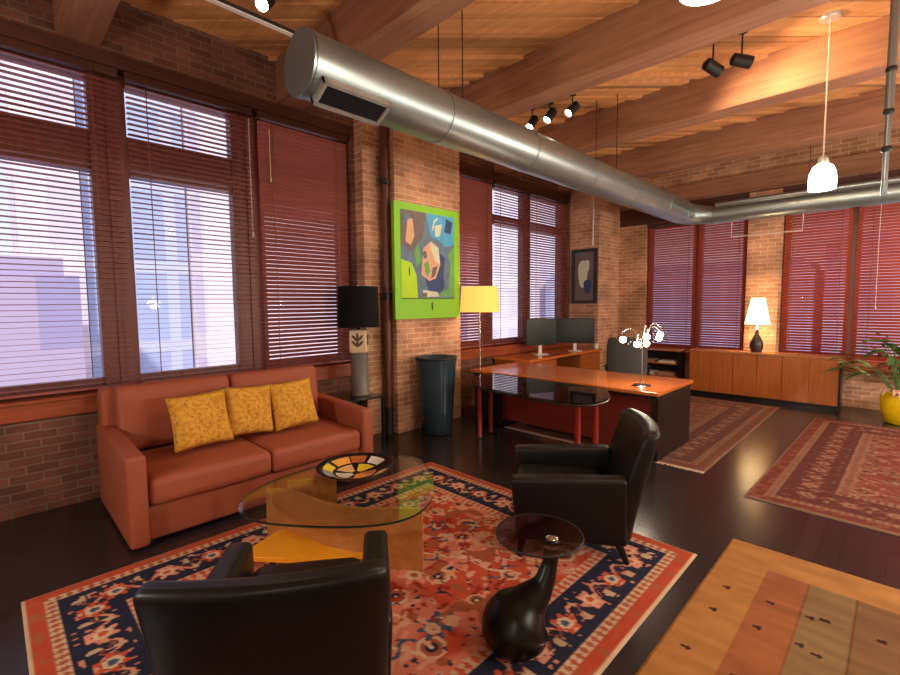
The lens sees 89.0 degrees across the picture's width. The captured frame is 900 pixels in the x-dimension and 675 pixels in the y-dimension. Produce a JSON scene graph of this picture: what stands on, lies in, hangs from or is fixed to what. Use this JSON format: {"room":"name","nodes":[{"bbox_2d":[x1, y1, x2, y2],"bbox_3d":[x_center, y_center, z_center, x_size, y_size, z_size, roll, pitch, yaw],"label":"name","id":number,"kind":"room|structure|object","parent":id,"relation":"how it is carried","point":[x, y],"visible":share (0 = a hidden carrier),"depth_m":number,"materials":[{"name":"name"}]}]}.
{"room":"loft office","nodes":[
{"label":"loft office","id":0,"kind":"room"},
{"bbox_2d":[0,0,619,521],"bbox_3d":[-0.890,-0.902,5.759,0.950,4.250,12.220,4,6,45],"label":"wall","id":1,"kind":"structure","parent":0,"point":[46,464],"depth_m":5.59,"materials":[{"name":"red brick"}]},
{"bbox_2d":[0,18,350,424],"bbox_3d":[-2.931,-0.903,4.086,0.395,3.020,4.680,4,6,45],"label":"window","id":2,"kind":"structure","parent":1,"relation":"in","point":[15,410],"depth_m":4.08,"materials":[{"name":"brown wood"}]},
{"bbox_2d":[0,35,134,399],"bbox_3d":[-3.320,-0.896,3.563,0.065,2.730,1.330,4,6,45],"label":"blind","id":3,"kind":"object","parent":2,"relation":"attached to","point":[6,42],"visible":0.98,"depth_m":3.70,"materials":[{"name":"brown wood"}]},
{"bbox_2d":[123,71,261,382],"bbox_3d":[-2.427,-0.970,4.449,0.086,2.730,1.090,4,6,45],"label":"blind","id":4,"kind":"object","parent":2,"relation":"attached to","point":[128,77],"visible":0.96,"depth_m":4.37,"materials":[{"name":"brown wood"}]},
{"bbox_2d":[255,110,350,368],"bbox_3d":[-1.622,-1.038,5.261,0.086,2.730,1.090,4,6,45],"label":"blind","id":5,"kind":"object","parent":2,"relation":"attached to","point":[307,171],"visible":0.85,"depth_m":5.21,"materials":[{"name":"brown wood"}]},
{"bbox_2d":[379,125,393,433],"bbox_3d":[-0.793,-0.763,5.703,0.130,3.980,0.128,4,6,45],"label":"standpipe","id":6,"kind":"object","parent":1,"relation":"attached to","point":[384,181],"visible":0.92,"depth_m":5.67,"materials":[{"name":"metal"}]},
{"bbox_2d":[391,200,458,319],"bbox_3d":[-0.292,-0.976,6.007,0.062,1.450,1.140,4,6,45],"label":"painting","id":7,"kind":"object","parent":1,"relation":"attached to","point":[425,239],"visible":1,"depth_m":5.92,"materials":[{"name":"paint"}]},
{"bbox_2d":[400,209,453,310],"bbox_3d":[-0.272,-0.981,5.986,0.004,1.257,0.940,4,6,45],"label":"picture","id":8,"kind":"object","parent":7,"relation":"attached to","point":[426,237],"depth_m":5.95,"materials":[{"name":"paper"}]},
{"bbox_2d":[459,161,569,360],"bbox_3d":[1.083,-1.243,8.133,0.395,3.020,3.520,4,6,45],"label":"window","id":9,"kind":"structure","parent":1,"relation":"in","point":[509,348],"depth_m":8.31,"materials":[{"name":"brown wood"}]},
{"bbox_2d":[459,169,493,348],"bbox_3d":[0.310,-1.203,7.224,0.065,2.730,1.120,4,6,45],"label":"blind","id":10,"kind":"object","parent":9,"relation":"attached to","point":[475,203],"visible":0.55,"depth_m":7.31,"materials":[{"name":"brown wood"}]},
{"bbox_2d":[493,180,529,344],"bbox_3d":[1.080,-1.268,8.000,0.065,2.730,0.970,4,6,45],"label":"blind","id":11,"kind":"object","parent":9,"relation":"attached to","point":[496,182],"visible":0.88,"depth_m":7.93,"materials":[{"name":"brown wood"}]},
{"bbox_2d":[528,190,567,318],"bbox_3d":[1.899,-1.337,8.826,0.065,2.730,1.280,4,6,45],"label":"blind","id":12,"kind":"object","parent":9,"relation":"attached to","point":[533,193],"visible":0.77,"depth_m":8.76,"materials":[{"name":"brown wood"}]},
{"bbox_2d":[571,248,597,302],"bbox_3d":[2.659,-1.212,9.074,0.540,1.070,0.045,4,6,45],"label":"framed picture","id":13,"kind":"object","parent":1,"relation":"attached to","point":[584,269],"visible":1,"depth_m":9.06,"materials":[{"name":"paint"}]},
{"bbox_2d":[574,251,593,299],"bbox_3d":[2.658,-1.212,9.073,0.420,0.950,0.004,4,6,45],"label":"print","id":14,"kind":"object","parent":13,"relation":"attached to","point":[583,260],"depth_m":9.07,"materials":[{"name":"paper"}]},
{"bbox_2d":[592,196,593,244],"bbox_3d":[2.779,-2.272,8.883,0.026,0.950,0.026,-2,5,-23],"label":"conduit","id":15,"kind":"object","parent":1,"relation":"attached to","point":[593,196],"visible":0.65,"depth_m":8.88,"materials":[{"name":"white plastic"}]},
{"bbox_2d":[0,390,899,674],"bbox_3d":[1.562,1.487,3.386,7.990,0.200,12.420,4,6,45],"label":"floor","id":16,"kind":"structure","parent":0,"point":[44,552],"depth_m":3.38,"materials":[{"name":"brown wood"}]},
{"bbox_2d":[96,365,372,549],"bbox_3d":[-1.842,0.857,4.106,1.180,1.007,1.970,4,6,45],"label":"sofa","id":17,"kind":"object","parent":16,"relation":"on","point":[150,491],"visible":0.77,"depth_m":3.68,"materials":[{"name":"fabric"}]},
{"bbox_2d":[113,375,229,449],"bbox_3d":[-2.386,0.637,4.003,0.252,0.543,0.879,4,6,45],"label":"cushion","id":18,"kind":"object","parent":17,"relation":"on","point":[140,411],"depth_m":3.78,"materials":[{"name":"fabric"}]},
{"bbox_2d":[165,388,233,453],"bbox_3d":[-2.025,0.665,3.722,0.199,0.438,0.460,3,6,43],"label":"throw pillow","id":19,"kind":"object","parent":17,"relation":"on","point":[197,420],"visible":1,"depth_m":3.66,"materials":[{"name":"yellow fabric"}]},
{"bbox_2d":[140,436,270,504],"bbox_3d":[-2.029,1.023,3.699,0.820,0.236,0.860,4,6,45],"label":"seat cushion","id":20,"kind":"object","parent":17,"relation":"on","point":[203,471],"depth_m":3.47,"materials":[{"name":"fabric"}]},
{"bbox_2d":[222,384,274,435],"bbox_3d":[-1.776,0.639,4.044,0.437,0.446,0.192,-4,5,-38],"label":"throw pillow","id":21,"kind":"object","parent":17,"relation":"on","point":[249,410],"visible":0.95,"depth_m":3.99,"materials":[{"name":"yellow fabric"}]},
{"bbox_2d":[228,365,318,422],"bbox_3d":[-1.764,0.585,4.630,0.252,0.543,0.879,4,6,45],"label":"cushion","id":22,"kind":"object","parent":17,"relation":"on","point":[286,374],"depth_m":4.56,"materials":[{"name":"fabric"}]},
{"bbox_2d":[270,376,319,431],"bbox_3d":[-1.470,0.617,4.296,0.450,0.455,0.203,-4,6,-39],"label":"throw pillow","id":23,"kind":"object","parent":17,"relation":"on","point":[292,402],"visible":0.98,"depth_m":4.24,"materials":[{"name":"yellow fabric"}]},
{"bbox_2d":[238,417,359,471],"bbox_3d":[-1.424,0.972,4.309,0.820,0.236,0.860,4,6,45],"label":"seat cushion","id":24,"kind":"object","parent":17,"relation":"on","point":[303,446],"depth_m":4.06,"materials":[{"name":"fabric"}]},
{"bbox_2d":[330,392,385,443],"bbox_3d":[-1.101,0.962,5.377,0.500,0.594,0.520,4,6,45],"label":"end table","id":25,"kind":"object","parent":16,"relation":"on","point":[344,396],"visible":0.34,"depth_m":5.36,"materials":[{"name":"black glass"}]},
{"bbox_2d":[338,284,378,395],"bbox_3d":[-1.060,0.020,5.342,0.476,1.290,0.476,4,6,45],"label":"table lamp","id":26,"kind":"object","parent":25,"relation":"on","point":[358,306],"visible":1,"depth_m":5.19,"materials":[{"name":"black fabric"}]},
{"bbox_2d":[21,462,696,674],"bbox_3d":[-0.394,1.444,2.769,2.550,0.012,3.120,4,6,45],"label":"rug","id":27,"kind":"object","parent":16,"relation":"on","point":[91,626],"visible":0.59,"depth_m":2.58,"materials":[{"name":"fabric"}]},
{"bbox_2d":[133,530,392,674],"bbox_3d":[-0.602,1.090,1.765,0.744,0.859,0.942,-1,4,-9],"label":"armchair","id":28,"kind":"object","parent":27,"relation":"on","point":[328,616],"visible":1,"depth_m":1.33,"materials":[{"name":"black leather"}]},
{"bbox_2d":[253,557,360,575],"bbox_3d":[-0.626,1.146,1.917,0.500,0.160,0.600,-1,4,-9],"label":"seat cushion","id":29,"kind":"object","parent":28,"relation":"on","point":[307,565],"depth_m":2.13,"materials":[{"name":"black leather"}]},
{"bbox_2d":[238,454,433,570],"bbox_3d":[-0.633,1.214,3.099,1.165,0.402,1.369,4,6,45],"label":"coffee table","id":30,"kind":"object","parent":27,"relation":"on","point":[305,522],"visible":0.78,"depth_m":2.84,"materials":[{"name":"clear glass"}]},
{"bbox_2d":[253,529,362,562],"bbox_3d":[-0.799,1.336,2.835,0.889,0.030,0.379,1,5,20],"label":"shelf","id":31,"kind":"object","parent":30,"relation":"attached to","point":[284,545],"depth_m":2.85,"materials":[{"name":"paint"}]},
{"bbox_2d":[316,452,394,481],"bbox_3d":[-0.677,0.957,3.305,0.556,0.078,0.556,4,6,45],"label":"bowl","id":32,"kind":"object","parent":30,"relation":"on","point":[350,467],"visible":1,"depth_m":3.37,"materials":[{"name":"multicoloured ceramic"}]},
{"bbox_2d":[482,513,583,661],"bbox_3d":[0.404,1.218,2.252,0.432,0.517,0.546,4,6,45],"label":"side table","id":33,"kind":"object","parent":27,"relation":"on","point":[513,618],"visible":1,"depth_m":2.12,"materials":[{"name":"black wood"}]},
{"bbox_2d":[511,408,659,564],"bbox_3d":[0.912,0.970,3.191,0.942,0.859,0.744,0,4,10],"label":"armchair","id":34,"kind":"object","parent":27,"relation":"on","point":[598,489],"visible":0.99,"depth_m":2.88,"materials":[{"name":"black leather"}]},
{"bbox_2d":[516,464,598,474],"bbox_3d":[0.765,1.036,3.222,0.600,0.160,0.500,0,4,10],"label":"seat cushion","id":35,"kind":"object","parent":34,"relation":"on","point":[593,469],"depth_m":3.33,"materials":[{"name":"black leather"}]},
{"bbox_2d":[415,354,456,435],"bbox_3d":[-0.172,0.728,5.847,0.544,0.975,0.544,4,6,45],"label":"bin","id":36,"kind":"object","parent":16,"relation":"on","point":[435,372],"visible":1,"depth_m":5.66,"materials":[{"name":"black plastic"}]},
{"bbox_2d":[460,286,499,416],"bbox_3d":[0.434,0.209,6.641,0.570,1.880,0.570,4,6,45],"label":"floor lamp","id":37,"kind":"object","parent":16,"relation":"on","point":[479,299],"visible":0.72,"depth_m":6.36,"materials":[{"name":"yellow fabric"}]},
{"bbox_2d":[493,346,602,369],"bbox_3d":[1.840,0.640,8.281,0.740,0.750,2.450,4,6,45],"label":"workstation","id":38,"kind":"object","parent":16,"relation":"on","point":[589,358],"visible":0.39,"depth_m":8.35,"materials":[{"name":"brown wood"}]},
{"bbox_2d":[526,318,555,354],"bbox_3d":[1.566,-0.019,7.941,0.550,0.620,0.180,-2,4,-13],"label":"monitor","id":39,"kind":"object","parent":38,"relation":"on","point":[539,332],"visible":1,"depth_m":7.89,"materials":[{"name":"black plastic"}]},
{"bbox_2d":[556,318,594,351],"bbox_3d":[2.293,-0.050,8.397,0.680,0.600,0.180,0,4,11],"label":"monitor","id":40,"kind":"object","parent":38,"relation":"on","point":[568,330],"visible":1,"depth_m":8.35,"materials":[{"name":"black plastic"}]},
{"bbox_2d":[504,396,778,473],"bbox_3d":[2.889,1.130,6.562,2.410,0.012,3.770,4,6,45],"label":"rug","id":41,"kind":"object","parent":16,"relation":"on","point":[716,426],"visible":0.45,"depth_m":5.81,"materials":[{"name":"fabric"}]},
{"bbox_2d":[469,362,692,461],"bbox_3d":[1.229,0.855,5.523,2.520,0.722,2.024,4,6,45],"label":"desk","id":42,"kind":"object","parent":41,"relation":"on","point":[578,402],"visible":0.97,"depth_m":5.19,"materials":[{"name":"brown wood"}]},
{"bbox_2d":[620,323,662,387],"bbox_3d":[2.062,0.184,4.949,0.564,0.687,0.310,0,4,10],"label":"globe lamp","id":43,"kind":"object","parent":42,"relation":"on","point":[659,336],"visible":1,"depth_m":4.92,"materials":[{"name":"white glass"}]},
{"bbox_2d":[604,337,649,374],"bbox_3d":[2.697,0.540,6.946,0.650,1.110,0.632,1,5,25],"label":"office chair","id":44,"kind":"object","parent":41,"relation":"on","point":[624,357],"visible":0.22,"depth_m":6.65,"materials":[{"name":"grey leather"}]},
{"bbox_2d":[647,347,685,378],"bbox_3d":[3.906,0.586,8.562,0.800,0.780,0.340,4,6,45],"label":"bookcase","id":45,"kind":"object","parent":16,"relation":"on","point":[678,354],"visible":0.38,"depth_m":8.50,"materials":[{"name":"brown wood"}]},
{"bbox_2d":[647,357,658,361],"bbox_3d":[3.760,0.414,8.657,0.297,0.049,0.250,4,6,45],"label":"paper stack","id":46,"kind":"object","parent":45,"relation":"on","point":[649,359],"visible":0.54,"depth_m":8.54,"materials":[{"name":"paper"}]},
{"bbox_2d":[647,369,658,373],"bbox_3d":[3.759,0.643,8.678,0.290,0.049,0.250,4,6,45],"label":"paper stack","id":47,"kind":"object","parent":45,"relation":"on","point":[651,370],"visible":0.34,"depth_m":8.56,"materials":[{"name":"beige paper"}]},
{"bbox_2d":[658,370,676,375],"bbox_3d":[4.017,0.655,8.423,0.294,0.059,0.250,4,6,45],"label":"paper stack","id":48,"kind":"object","parent":45,"relation":"on","point":[662,372],"visible":0.86,"depth_m":8.35,"materials":[{"name":"brown paper"}]},
{"bbox_2d":[659,359,676,363],"bbox_3d":[4.014,0.435,8.408,0.295,0.039,0.250,4,6,45],"label":"paper stack","id":49,"kind":"object","parent":45,"relation":"on","point":[662,360],"visible":0.8,"depth_m":8.35,"materials":[{"name":"white paper"}]},
{"bbox_2d":[689,348,844,410],"bbox_3d":[5.109,0.640,7.561,2.080,0.800,0.335,4,6,45],"label":"credenza","id":50,"kind":"object","parent":16,"relation":"on","point":[793,379],"visible":0.97,"depth_m":7.34,"materials":[{"name":"brown wood"}]},
{"bbox_2d":[745,298,769,351],"bbox_3d":[5.085,-0.208,7.581,0.356,0.890,0.356,4,6,45],"label":"table lamp","id":51,"kind":"object","parent":50,"relation":"on","point":[757,313],"visible":1,"depth_m":7.49,"materials":[{"name":"white fabric"}]},
{"bbox_2d":[635,539,899,674],"bbox_3d":[1.519,1.521,1.513,1.720,0.014,3.000,4,6,45],"label":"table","id":52,"kind":"object","parent":16,"relation":"on","point":[758,610],"visible":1,"depth_m":2.32,"materials":[{"name":"wood"}]},
{"bbox_2d":[744,418,899,535],"bbox_3d":[4.614,1.285,4.301,3.670,0.012,2.350,-5,6,-44],"label":"rug","id":53,"kind":"object","parent":16,"relation":"on","point":[847,472],"visible":1,"depth_m":4.26,"materials":[{"name":"fabric"}]},
{"bbox_2d":[821,331,899,424],"bbox_3d":[6.004,0.532,6.058,1.692,1.227,1.225,4,6,45],"label":"potted plant","id":54,"kind":"object","parent":16,"relation":"on","point":[889,406],"visible":1,"depth_m":6.08,"materials":[{"name":"green plant"}]},
{"bbox_2d":[122,0,899,157],"bbox_3d":[1.525,-2.854,2.975,7.593,0.100,12.023,4,6,45],"label":"ceiling","id":55,"kind":"structure","parent":0,"point":[496,33],"depth_m":4.53,"materials":[{"name":"brown wood"}]},
{"bbox_2d":[52,0,119,46],"bbox_3d":[-0.367,-2.460,1.082,7.470,0.450,0.290,4,6,45],"label":"ceiling beam","id":56,"kind":"structure","parent":55,"relation":"attached to","point":[87,21],"depth_m":3.44,"materials":[{"name":"brown wood"}]},
{"bbox_2d":[206,0,294,36],"bbox_3d":[-1.862,-2.381,3.058,0.044,0.037,2.500,4,6,45],"label":"track","id":57,"kind":"object","parent":56,"relation":"attached to","point":[225,4],"visible":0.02,"depth_m":3.43,"materials":[{"name":"metal"}]},
{"bbox_2d":[254,0,274,12],"bbox_3d":[-1.525,-2.770,3.772,0.116,0.214,0.204,0,4,4],"label":"spotlight","id":58,"kind":"object","parent":55,"relation":"attached to","point":[263,6],"visible":1,"depth_m":3.75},
{"bbox_2d":[275,0,476,109],"bbox_3d":[0.898,-2.567,2.358,7.470,0.450,0.290,4,6,45],"label":"ceiling beam","id":59,"kind":"structure","parent":55,"relation":"attached to","point":[377,29],"depth_m":3.73,"materials":[{"name":"brown wood"}]},
{"bbox_2d":[525,109,538,128],"bbox_3d":[1.100,-2.925,6.138,0.196,0.307,0.116,-3,5,-34],"label":"spotlight","id":60,"kind":"object","parent":55,"relation":"attached to","point":[533,120],"visible":0.77,"depth_m":6.11,"materials":[{"name":"black metal"}]},
{"bbox_2d":[543,102,556,123],"bbox_3d":[1.304,-2.930,5.978,0.197,0.277,0.116,-3,5,-28],"label":"spotlight","id":61,"kind":"object","parent":55,"relation":"attached to","point":[552,112],"visible":0.92,"depth_m":5.95,"materials":[{"name":"black metal"}]},
{"bbox_2d":[564,94,579,117],"bbox_3d":[1.532,-2.905,5.738,0.205,0.294,0.116,-2,5,-21],"label":"spotlight","id":62,"kind":"object","parent":55,"relation":"attached to","point":[574,107],"visible":0.92,"depth_m":5.71,"materials":[{"name":"black metal"}]},
{"bbox_2d":[284,9,899,224],"bbox_3d":[3.515,-2.256,3.704,5.606,1.318,7.483,4,6,45],"label":"air duct","id":63,"kind":"object","parent":55,"relation":"hanging from","point":[320,70],"visible":0.97,"depth_m":3.92,"materials":[{"name":"metal"}]},
{"bbox_2d":[319,86,385,121],"bbox_3d":[-0.660,-1.590,3.089,0.152,0.111,0.480,4,6,45],"label":"grille","id":64,"kind":"object","parent":63,"relation":"attached to","point":[335,99],"depth_m":3.07,"materials":[{"name":"black metal"}]},
{"bbox_2d":[731,214,803,236],"bbox_3d":[5.034,-1.776,7.303,0.966,0.255,0.016,4,6,45],"label":"bar","id":65,"kind":"object","parent":63,"relation":"hanging from","point":[803,214],"visible":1,"depth_m":7.30,"materials":[{"name":"silver metal"}]},
{"bbox_2d":[449,0,831,117],"bbox_3d":[2.184,-2.676,3.655,7.470,0.450,0.290,4,6,45],"label":"ceiling beam","id":66,"kind":"structure","parent":55,"relation":"attached to","point":[644,34],"depth_m":4.15,"materials":[{"name":"brown wood"}]},
{"bbox_2d":[494,15,899,173],"bbox_3d":[3.470,-2.784,4.952,7.470,0.450,0.290,4,6,45],"label":"ceiling beam","id":67,"kind":"structure","parent":55,"relation":"attached to","point":[858,53],"depth_m":5.04,"materials":[{"name":"brown wood"}]},
{"bbox_2d":[680,0,718,5],"bbox_3d":[1.165,-2.164,2.021,0.254,1.208,0.254,4,6,45],"label":"pendant light","id":68,"kind":"object","parent":55,"relation":"hanging from","point":[686,2],"visible":1,"depth_m":2.15,"materials":[{"name":"white glass"}]},
{"bbox_2d":[702,44,724,77],"bbox_3d":[2.611,-2.783,4.542,0.209,0.377,0.116,-2,4,-15],"label":"spotlight","id":69,"kind":"object","parent":55,"relation":"attached to","point":[710,65],"visible":0.84,"depth_m":4.52,"materials":[{"name":"black metal"}]},
{"bbox_2d":[558,84,899,192],"bbox_3d":[4.834,-2.900,6.327,7.470,0.450,0.290,4,6,45],"label":"ceiling beam","id":70,"kind":"structure","parent":55,"relation":"attached to","point":[862,114],"depth_m":6.51,"materials":[{"name":"brown wood"}]},
{"bbox_2d":[729,31,754,68],"bbox_3d":[2.828,-2.786,4.440,0.206,0.359,0.116,0,4,7],"label":"spotlight","id":71,"kind":"object","parent":55,"relation":"attached to","point":[740,60],"visible":0.91,"depth_m":4.41,"materials":[{"name":"black metal"}]},
{"bbox_2d":[808,10,842,191],"bbox_3d":[3.494,-2.167,4.254,0.216,1.576,0.216,4,6,45],"label":"pendant light","id":72,"kind":"object","parent":55,"relation":"hanging from","point":[823,176],"visible":1,"depth_m":4.23,"materials":[{"name":"white glass"}]},
{"bbox_2d":[817,155,828,164],"bbox_3d":[3.498,-1.662,4.292,0.092,0.080,0.092,4,6,45],"label":"socket","id":73,"kind":"object","parent":72,"relation":"attached to","point":[824,160],"depth_m":4.26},
{"bbox_2d":[880,0,899,195],"bbox_3d":[3.119,-1.950,3.233,0.064,1.850,0.064,4,6,45],"label":"pipe","id":74,"kind":"object","parent":55,"relation":"hanging from","point":[892,67],"visible":1,"depth_m":3.23,"materials":[{"name":"metal"}]},
{"bbox_2d":[618,127,899,409],"bbox_3d":[5.817,-1.087,7.444,7.470,4.250,0.380,4,6,45],"label":"wall","id":75,"kind":"structure","parent":0,"point":[764,265],"depth_m":7.73,"materials":[{"name":"brick"}]},
{"bbox_2d":[646,220,747,358],"bbox_3d":[4.540,-0.911,8.585,1.830,2.590,0.380,4,6,45],"label":"window","id":76,"kind":"structure","parent":75,"relation":"in","point":[687,353],"depth_m":8.62,"materials":[{"name":"brown wood"}]},
{"bbox_2d":[646,222,696,350],"bbox_3d":[4.271,-0.995,8.869,0.880,2.460,0.065,4,6,45],"label":"blind","id":77,"kind":"object","parent":76,"relation":"attached to","point":[652,311],"visible":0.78,"depth_m":8.85,"materials":[{"name":"brown wood"}]},
{"bbox_2d":[695,220,747,349],"bbox_3d":[4.882,-0.955,8.266,0.780,2.460,0.065,4,6,45],"label":"blind","id":78,"kind":"object","parent":76,"relation":"attached to","point":[707,312],"visible":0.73,"depth_m":8.26,"materials":[{"name":"brown wood"}]},
{"bbox_2d":[619,147,899,209],"bbox_3d":[5.912,-2.592,6.977,6.820,0.280,0.090,4,6,45],"label":"ceiling beam","id":79,"kind":"structure","parent":75,"relation":"attached to","point":[867,162],"depth_m":7.47,"materials":[{"name":"brown wood"}]},
{"bbox_2d":[620,169,899,227],"bbox_3d":[5.936,-2.270,7.023,6.820,0.330,0.030,4,6,45],"label":"ceiling beam","id":80,"kind":"structure","parent":75,"relation":"attached to","point":[632,217],"depth_m":8.05,"materials":[{"name":"brown wood"}]},
{"bbox_2d":[779,207,899,373],"bbox_3d":[6.300,-0.796,6.849,2.320,2.590,0.380,4,6,45],"label":"window","id":81,"kind":"structure","parent":75,"relation":"in","point":[884,367],"depth_m":7.05,"materials":[{"name":"brown wood"}]},
{"bbox_2d":[780,208,852,359],"bbox_3d":[5.835,-0.893,7.326,0.850,2.460,0.065,4,6,45],"label":"blind","id":82,"kind":"object","parent":81,"relation":"attached to","point":[840,283],"visible":0.76,"depth_m":7.31,"materials":[{"name":"brown wood"}]},
{"bbox_2d":[850,202,899,363],"bbox_3d":[6.617,-0.840,6.540,1.260,2.460,0.086,4,6,45],"label":"blind","id":83,"kind":"object","parent":81,"relation":"attached to","point":[878,292],"visible":0.86,"depth_m":6.81,"materials":[{"name":"brown wood"}]},
{"label":"outside","id":84,"kind":"structure","parent":0,"visible":0},
{"bbox_3d":[-0.130,10.582,43.341,180.000,0.300,180.000,4,6,45],"label":"ground","id":85,"kind":"structure","parent":84,"visible":0},
{"bbox_2d":[0,255,85,385],"bbox_3d":[-12.428,5.321,12.700,2.000,15.000,3.900,4,6,45],"label":"building","id":86,"kind":"structure","parent":85,"relation":"on","point":[11,335],"depth_m":12.33,"materials":[{"name":"brick"}]},
{"bbox_2d":[0,60,92,377],"bbox_3d":[-15.533,-6.782,17.304,5.000,38.500,1.700,4,6,45],"label":"building","id":87,"kind":"structure","parent":85,"relation":"on","point":[87,348],"depth_m":15.73,"materials":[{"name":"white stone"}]},
{"bbox_2d":[72,79,192,377],"bbox_3d":[-14.221,-8.968,19.558,5.500,42.500,3.400,4,6,45],"label":"building","id":88,"kind":"structure","parent":85,"relation":"on","point":[147,311],"depth_m":18.42,"materials":[{"name":"blue glass"}]},
{"bbox_2d":[180,108,337,367],"bbox_3d":[-10.186,-6.289,23.471,8.000,36.500,7.300,4,6,45],"label":"building","id":89,"kind":"structure","parent":85,"relation":"on","point":[207,308],"depth_m":18.84,"materials":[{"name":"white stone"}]},
{"bbox_2d":[460,236,466,340],"bbox_3d":[-5.041,0.547,31.992,8.000,21.500,9.800,4,6,45],"label":"building","id":90,"kind":"structure","parent":85,"relation":"on","point":[463,236],"depth_m":32.17,"materials":[{"name":"brick"}]},
{"bbox_2d":[467,190,548,340],"bbox_3d":[-0.953,-1.883,43.818,17.000,24.500,11.000,4,6,45],"label":"building","id":91,"kind":"structure","parent":85,"relation":"on","point":[511,305],"depth_m":37.37,"materials":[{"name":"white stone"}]},
{"bbox_2d":[546,259,824,351],"bbox_3d":[17.513,2.721,36.473,18.000,16.100,8.000,4,6,45],"label":"building","id":92,"kind":"structure","parent":85,"relation":"on","point":[548,312],"depth_m":30.66,"materials":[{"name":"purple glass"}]},
{"bbox_2d":[821,231,899,355],"bbox_3d":[30.115,2.637,26.791,12.500,17.500,8.000,4,6,45],"label":"building","id":93,"kind":"structure","parent":85,"relation":"on","point":[896,231],"depth_m":26.59,"materials":[{"name":"purple stone"}]},
{"bbox_3d":[4.383,-0.557,0.558,0.200,4.250,12.220,4,6,45],"label":"wall","id":94,"kind":"structure","parent":0,"visible":0},
{"bbox_2d":[715,176,899,206],"bbox_3d":[6.152,-2.086,5.886,4.900,0.078,0.080,4,6,45],"label":"pipe","id":95,"kind":"object","parent":94,"relation":"attached to","point":[876,182],"visible":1,"depth_m":6.80,"materials":[{"name":"metal"}]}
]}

